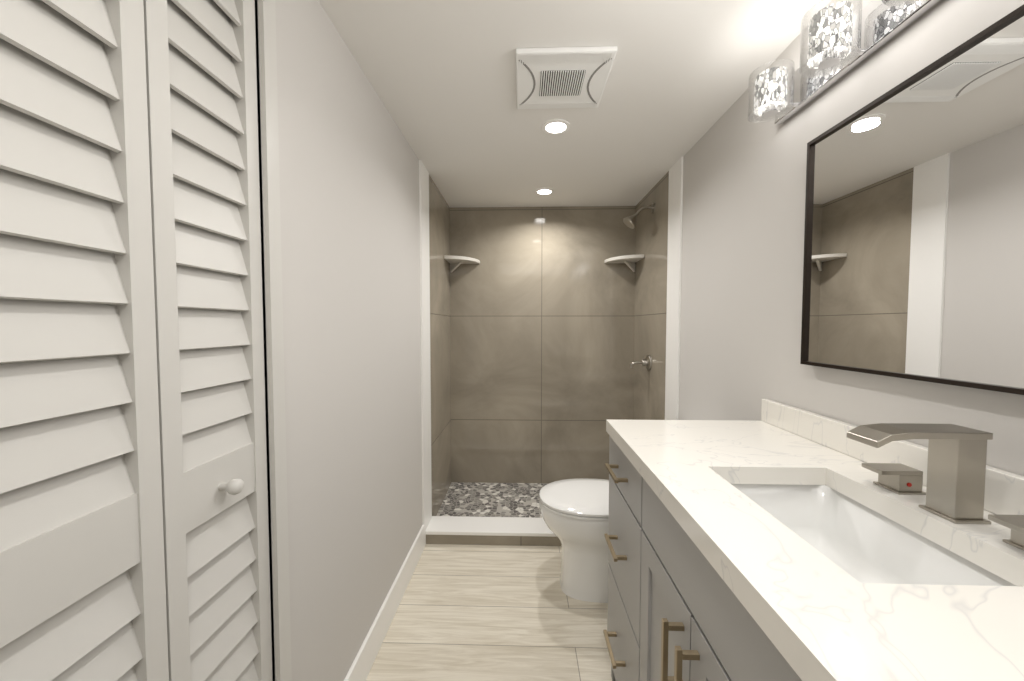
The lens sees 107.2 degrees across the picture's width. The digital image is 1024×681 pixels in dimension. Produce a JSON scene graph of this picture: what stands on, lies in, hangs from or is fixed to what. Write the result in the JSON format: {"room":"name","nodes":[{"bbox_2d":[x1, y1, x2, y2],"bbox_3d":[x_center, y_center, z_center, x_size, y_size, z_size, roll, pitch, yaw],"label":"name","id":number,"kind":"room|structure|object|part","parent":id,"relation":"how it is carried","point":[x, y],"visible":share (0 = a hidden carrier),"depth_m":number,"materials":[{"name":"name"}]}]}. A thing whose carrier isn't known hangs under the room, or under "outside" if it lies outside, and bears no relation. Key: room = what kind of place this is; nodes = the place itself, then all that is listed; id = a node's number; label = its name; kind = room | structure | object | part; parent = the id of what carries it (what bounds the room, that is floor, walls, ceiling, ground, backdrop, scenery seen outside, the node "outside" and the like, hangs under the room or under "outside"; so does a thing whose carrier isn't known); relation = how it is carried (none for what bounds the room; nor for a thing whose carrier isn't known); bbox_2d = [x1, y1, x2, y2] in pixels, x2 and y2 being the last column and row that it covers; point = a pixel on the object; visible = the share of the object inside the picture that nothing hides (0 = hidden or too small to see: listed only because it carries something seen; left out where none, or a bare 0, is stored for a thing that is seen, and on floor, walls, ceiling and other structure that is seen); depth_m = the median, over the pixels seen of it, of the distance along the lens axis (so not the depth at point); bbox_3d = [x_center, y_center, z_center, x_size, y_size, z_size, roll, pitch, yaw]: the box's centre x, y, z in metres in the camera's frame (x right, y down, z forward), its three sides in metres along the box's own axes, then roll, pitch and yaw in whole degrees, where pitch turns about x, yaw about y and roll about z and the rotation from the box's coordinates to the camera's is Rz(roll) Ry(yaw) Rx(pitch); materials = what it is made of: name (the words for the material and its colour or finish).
{"room":"bathroom","nodes":[
{"label":"bathroom","id":0,"kind":"room"},
{"bbox_2d":[255,0,421,680],"bbox_3d":[-0.552,0.101,1.848,0.100,2.110,2.050,0,2,2],"label":"wall","id":1,"kind":"structure","parent":0,"point":[349,202],"depth_m":1.16,"materials":[{"name":"grey paint"}]},
{"bbox_2d":[0,0,272,680],"bbox_3d":[-0.547,0.204,0.586,0.080,1.982,0.472,0,2,2],"label":"closet doors","id":2,"kind":"structure","parent":1,"relation":"in","point":[134,536],"depth_m":0.55,"materials":[{"name":"grey paint"}]},
{"bbox_3d":[-0.523,0.272,0.702,0.039,0.029,0.029,0,2,2],"label":"knob","id":3,"kind":"part","parent":2,"relation":"part of","materials":[{"name":"white ceramic"}]},
{"bbox_2d":[255,0,291,680],"bbox_3d":[-0.575,0.176,0.845,0.112,2.040,0.040,0,2,2],"label":"door frame","id":4,"kind":"structure","parent":1,"relation":"attached to","point":[267,105],"depth_m":0.83,"materials":[{"name":"grey paint"}]},
{"bbox_2d":[344,524,424,680],"bbox_3d":[-0.507,1.106,1.499,0.013,0.130,1.185,0,2,2],"label":"baseboard","id":5,"kind":"structure","parent":1,"relation":"attached to","point":[363,662],"depth_m":1.49,"materials":[{"name":"white wood"}]},
{"bbox_2d":[419,160,431,544],"bbox_3d":[-0.488,0.089,2.136,0.010,2.110,0.170,0,2,2],"label":"jamb","id":6,"kind":"object","parent":1,"relation":"attached to","point":[425,341],"visible":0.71,"depth_m":2.11,"materials":[{"name":"white"}]},
{"bbox_2d":[429,175,451,515],"bbox_3d":[-0.475,0.073,2.545,0.001,2.110,0.650,0,2,2],"label":"shower wall tile","id":7,"kind":"structure","parent":1,"relation":"attached to","point":[440,317],"depth_m":2.48,"materials":[{"name":"grey tile"}]},
{"bbox_2d":[426,535,560,545],"bbox_3d":[0.202,1.114,2.181,1.390,0.058,0.160,0,2,2],"label":"sill","id":8,"kind":"structure","parent":1,"relation":"attached to","point":[495,540],"depth_m":2.11,"materials":[{"name":"tile"}]},
{"bbox_2d":[425,516,556,536],"bbox_3d":[0.202,1.075,2.178,1.390,0.020,0.172,0,2,2],"label":"cap","id":9,"kind":"object","parent":8,"relation":"on","point":[487,526],"visible":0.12,"depth_m":2.16,"materials":[{"name":"white stone"}]},
{"bbox_2d":[444,255,479,272],"bbox_3d":[-0.355,-0.550,2.722,0.227,0.088,0.227,0,2,2],"label":"shower shelf","id":10,"kind":"object","parent":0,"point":[455,262],"visible":0.98,"depth_m":2.72,"materials":[{"name":"white stone"}]},
{"bbox_2d":[366,544,611,680],"bbox_3d":[0.167,1.241,0.996,1.590,0.100,4.000,0,2,2],"label":"floor","id":11,"kind":"structure","parent":0,"point":[488,613],"depth_m":1.56,"materials":[{"name":"beige tile"}]},
{"bbox_2d":[436,482,547,517],"bbox_3d":[0.214,1.117,2.572,1.390,0.022,0.640,0,2,2],"label":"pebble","id":12,"kind":"object","parent":11,"relation":"on","point":[491,499],"visible":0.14,"depth_m":2.60,"materials":[{"name":"grey stone"}]},
{"bbox_2d":[539,478,608,602],"bbox_3d":[0.498,0.795,1.784,0.738,0.727,0.462,0,2,2],"label":"toilet","id":13,"kind":"object","parent":11,"relation":"on","point":[575,514],"visible":0.44,"depth_m":1.69,"materials":[{"name":"white ceramic"}]},
{"bbox_3d":[0.382,0.732,1.785,0.504,0.024,0.376,0,2,2],"label":"lid","id":14,"kind":"part","parent":13,"relation":"part of","materials":[{"name":"white ceramic"}]},
{"bbox_2d":[603,427,810,680],"bbox_3d":[0.555,0.783,0.383,0.575,0.865,1.836,0,2,2],"label":"bathroom vanity","id":15,"kind":"object","parent":11,"relation":"on","point":[673,615],"depth_m":0.76,"materials":[{"name":"grey wood"}]},
{"bbox_3d":[0.308,0.927,1.136,0.039,0.010,0.128,0,2,2],"label":"handle","id":16,"kind":"part","parent":15,"relation":"part of","materials":[{"name":"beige metal"}]},
{"bbox_3d":[0.308,0.615,1.123,0.039,0.010,0.128,0,2,2],"label":"handle","id":17,"kind":"part","parent":15,"relation":"part of","materials":[{"name":"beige metal"}]},
{"bbox_3d":[0.308,0.391,1.114,0.039,0.010,0.128,0,2,2],"label":"handle","id":18,"kind":"part","parent":15,"relation":"part of","materials":[{"name":"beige metal"}]},
{"bbox_3d":[0.335,0.927,1.135,0.018,0.307,0.350,0,2,2],"label":"drawer","id":19,"kind":"part","parent":15,"relation":"part of","materials":[{"name":"grey wood"}]},
{"bbox_3d":[0.335,0.615,1.123,0.018,0.303,0.350,0,2,2],"label":"drawer","id":20,"kind":"part","parent":15,"relation":"part of","materials":[{"name":"grey wood"}]},
{"bbox_3d":[0.335,0.391,1.114,0.018,0.131,0.350,0,2,2],"label":"drawer","id":21,"kind":"part","parent":15,"relation":"part of","materials":[{"name":"grey wood"}]},
{"bbox_3d":[0.326,0.785,0.810,0.018,0.617,0.273,0,2,2],"label":"door","id":22,"kind":"part","parent":15,"relation":"part of","materials":[{"name":"grey wood"}]},
{"bbox_3d":[0.295,0.577,0.694,0.039,0.128,0.010,0,2,2],"label":"handle","id":23,"kind":"part","parent":15,"relation":"part of","materials":[{"name":"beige metal"}]},
{"bbox_3d":[0.294,0.579,0.634,0.039,0.128,0.010,0,2,2],"label":"handle","id":24,"kind":"part","parent":15,"relation":"part of","materials":[{"name":"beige metal"}]},
{"bbox_3d":[0.322,0.409,0.657,0.018,0.131,0.550,0,2,2],"label":"panel","id":25,"kind":"part","parent":15,"relation":"part of","materials":[{"name":"grey wood"}]},
{"bbox_3d":[0.318,0.796,0.534,0.018,0.617,0.273,0,2,2],"label":"door","id":26,"kind":"part","parent":15,"relation":"part of","materials":[{"name":"grey wood"}]},
{"bbox_2d":[607,419,1023,680],"bbox_3d":[0.570,0.331,0.367,0.544,0.040,1.860,0,2,2],"label":"countertop","id":27,"kind":"structure","parent":15,"relation":"on","point":[839,623],"depth_m":0.52,"materials":[{"name":"white stone"}]},
{"bbox_2d":[735,479,1018,578],"bbox_3d":[0.579,0.406,0.673,0.302,0.159,0.430,0,2,2],"label":"sink","id":28,"kind":"object","parent":27,"relation":"in","point":[871,540],"depth_m":0.77,"materials":[{"name":"white ceramic"}]},
{"bbox_2d":[843,422,1023,546],"bbox_3d":[0.696,0.224,0.647,0.198,0.151,0.259,0,2,2],"label":"faucet","id":29,"kind":"object","parent":27,"relation":"on","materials":[{"name":"silver metal"}]},
{"bbox_2d":[318,0,830,207],"bbox_3d":[0.167,-0.967,0.907,1.590,0.100,4.000,0,2,2],"label":"ceiling","id":30,"kind":"structure","parent":0,"point":[440,75],"depth_m":1.36,"materials":[{"name":"white paint"}]},
{"bbox_2d":[535,188,553,194],"bbox_3d":[0.213,-0.977,2.478,0.124,0.006,0.124,0,2,2],"label":"recessed light","id":31,"kind":"object","parent":30,"relation":"in","point":[544,191],"visible":1,"depth_m":2.47,"materials":[{"name":"white"}]},
{"bbox_2d":[542,119,569,134],"bbox_3d":[0.195,-0.945,1.671,0.124,0.006,0.124,0,2,2],"label":"recessed light","id":32,"kind":"object","parent":30,"relation":"in","point":[556,126],"visible":1,"depth_m":1.66,"materials":[{"name":"white"}]},
{"bbox_2d":[516,46,616,108],"bbox_3d":[0.177,-0.924,1.348,0.321,0.021,0.313,0,2,2],"label":"ceiling vent","id":33,"kind":"object","parent":30,"relation":"in","point":[564,77],"visible":1,"depth_m":1.30,"materials":[{"name":"white plastic"}]},
{"bbox_2d":[679,0,1023,475],"bbox_3d":[0.912,0.138,0.930,0.100,2.110,4.000,0,2,2],"label":"wall","id":34,"kind":"structure","parent":0,"point":[743,208],"depth_m":1.24,"materials":[{"name":"grey paint"}]},
{"bbox_2d":[633,171,668,419],"bbox_3d":[0.903,0.075,2.504,0.001,2.110,0.650,0,2,2],"label":"shower wall tile","id":35,"kind":"structure","parent":34,"relation":"attached to","point":[651,245],"depth_m":2.44,"materials":[{"name":"grey tile"}]},
{"bbox_2d":[604,254,643,271],"bbox_3d":[0.795,-0.548,2.688,0.227,0.088,0.227,0,2,2],"label":"shower shelf","id":36,"kind":"object","parent":35,"relation":"attached to","point":[629,261],"visible":1,"depth_m":2.68,"materials":[{"name":"white stone"}]},
{"bbox_2d":[623,203,654,228],"bbox_3d":[0.804,-0.792,2.397,0.192,0.156,0.092,0,2,2],"label":"shower head","id":37,"kind":"object","parent":35,"relation":"attached to","point":[629,221],"visible":1,"depth_m":2.38},
{"bbox_2d":[630,355,651,369],"bbox_3d":[0.840,0.145,2.484,0.123,0.100,0.100,0,2,2],"label":"shower valve","id":38,"kind":"object","parent":35,"relation":"attached to","point":[647,362],"visible":1,"depth_m":2.47,"materials":[{"name":"silver metal"}]},
{"bbox_2d":[665,157,682,419],"bbox_3d":[0.891,0.091,2.095,0.010,2.110,0.170,0,2,2],"label":"jamb","id":39,"kind":"object","parent":34,"relation":"attached to","point":[674,252],"visible":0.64,"depth_m":2.07,"materials":[{"name":"white"}]},
{"bbox_2d":[748,0,940,123],"bbox_3d":[0.773,-0.718,0.682,0.158,0.130,1.065,0,2,2],"label":"sconce","id":40,"kind":"object","parent":34,"relation":"attached to","point":[843,40],"visible":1,"depth_m":0.90,"materials":[{"name":"glass"}]},
{"bbox_3d":[0.763,-0.731,1.113,0.112,0.118,0.112,0,2,2],"label":"glass","id":41,"kind":"part","parent":40,"relation":"part of","materials":[{"name":"white"}]},
{"bbox_3d":[0.792,-0.686,1.114,0.097,0.031,0.040,0,2,2],"label":"arm","id":42,"kind":"part","parent":40,"relation":"part of"},
{"bbox_3d":[0.757,-0.723,0.899,0.112,0.118,0.112,0,2,2],"label":"glass","id":43,"kind":"part","parent":40,"relation":"part of","materials":[{"name":"white"}]},
{"bbox_3d":[0.785,-0.677,0.900,0.097,0.031,0.040,0,2,2],"label":"arm","id":44,"kind":"part","parent":40,"relation":"part of"},
{"bbox_3d":[0.750,-0.714,0.684,0.112,0.118,0.112,0,2,2],"label":"glass","id":45,"kind":"part","parent":40,"relation":"part of","materials":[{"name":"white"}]},
{"bbox_2d":[761,399,1023,510],"bbox_3d":[0.832,0.273,0.357,0.020,0.075,1.860,0,2,2],"label":"backsplash","id":46,"kind":"structure","parent":34,"relation":"attached to","point":[1007,488],"depth_m":0.94,"materials":[{"name":"white stone"}]},
{"bbox_2d":[800,4,1023,394],"bbox_3d":[0.836,-0.227,0.609,0.027,0.628,0.945,0,2,2],"label":"wall mirror","id":47,"kind":"object","parent":34,"relation":"attached to","point":[913,266],"visible":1,"depth_m":0.76,"materials":[{"name":"silver glass"}]},
{"bbox_3d":[0.175,0.059,2.901,1.490,2.110,0.100,0,2,2],"label":"wall","id":48,"kind":"structure","parent":0,"visible":0},
{"bbox_2d":[450,206,635,483],"bbox_3d":[0.223,0.061,2.843,1.390,2.110,0.001,0,2,2],"label":"shower wall tile","id":49,"kind":"structure","parent":48,"relation":"attached to","point":[542,326],"depth_m":2.84,"materials":[{"name":"grey tile"}]}
]}

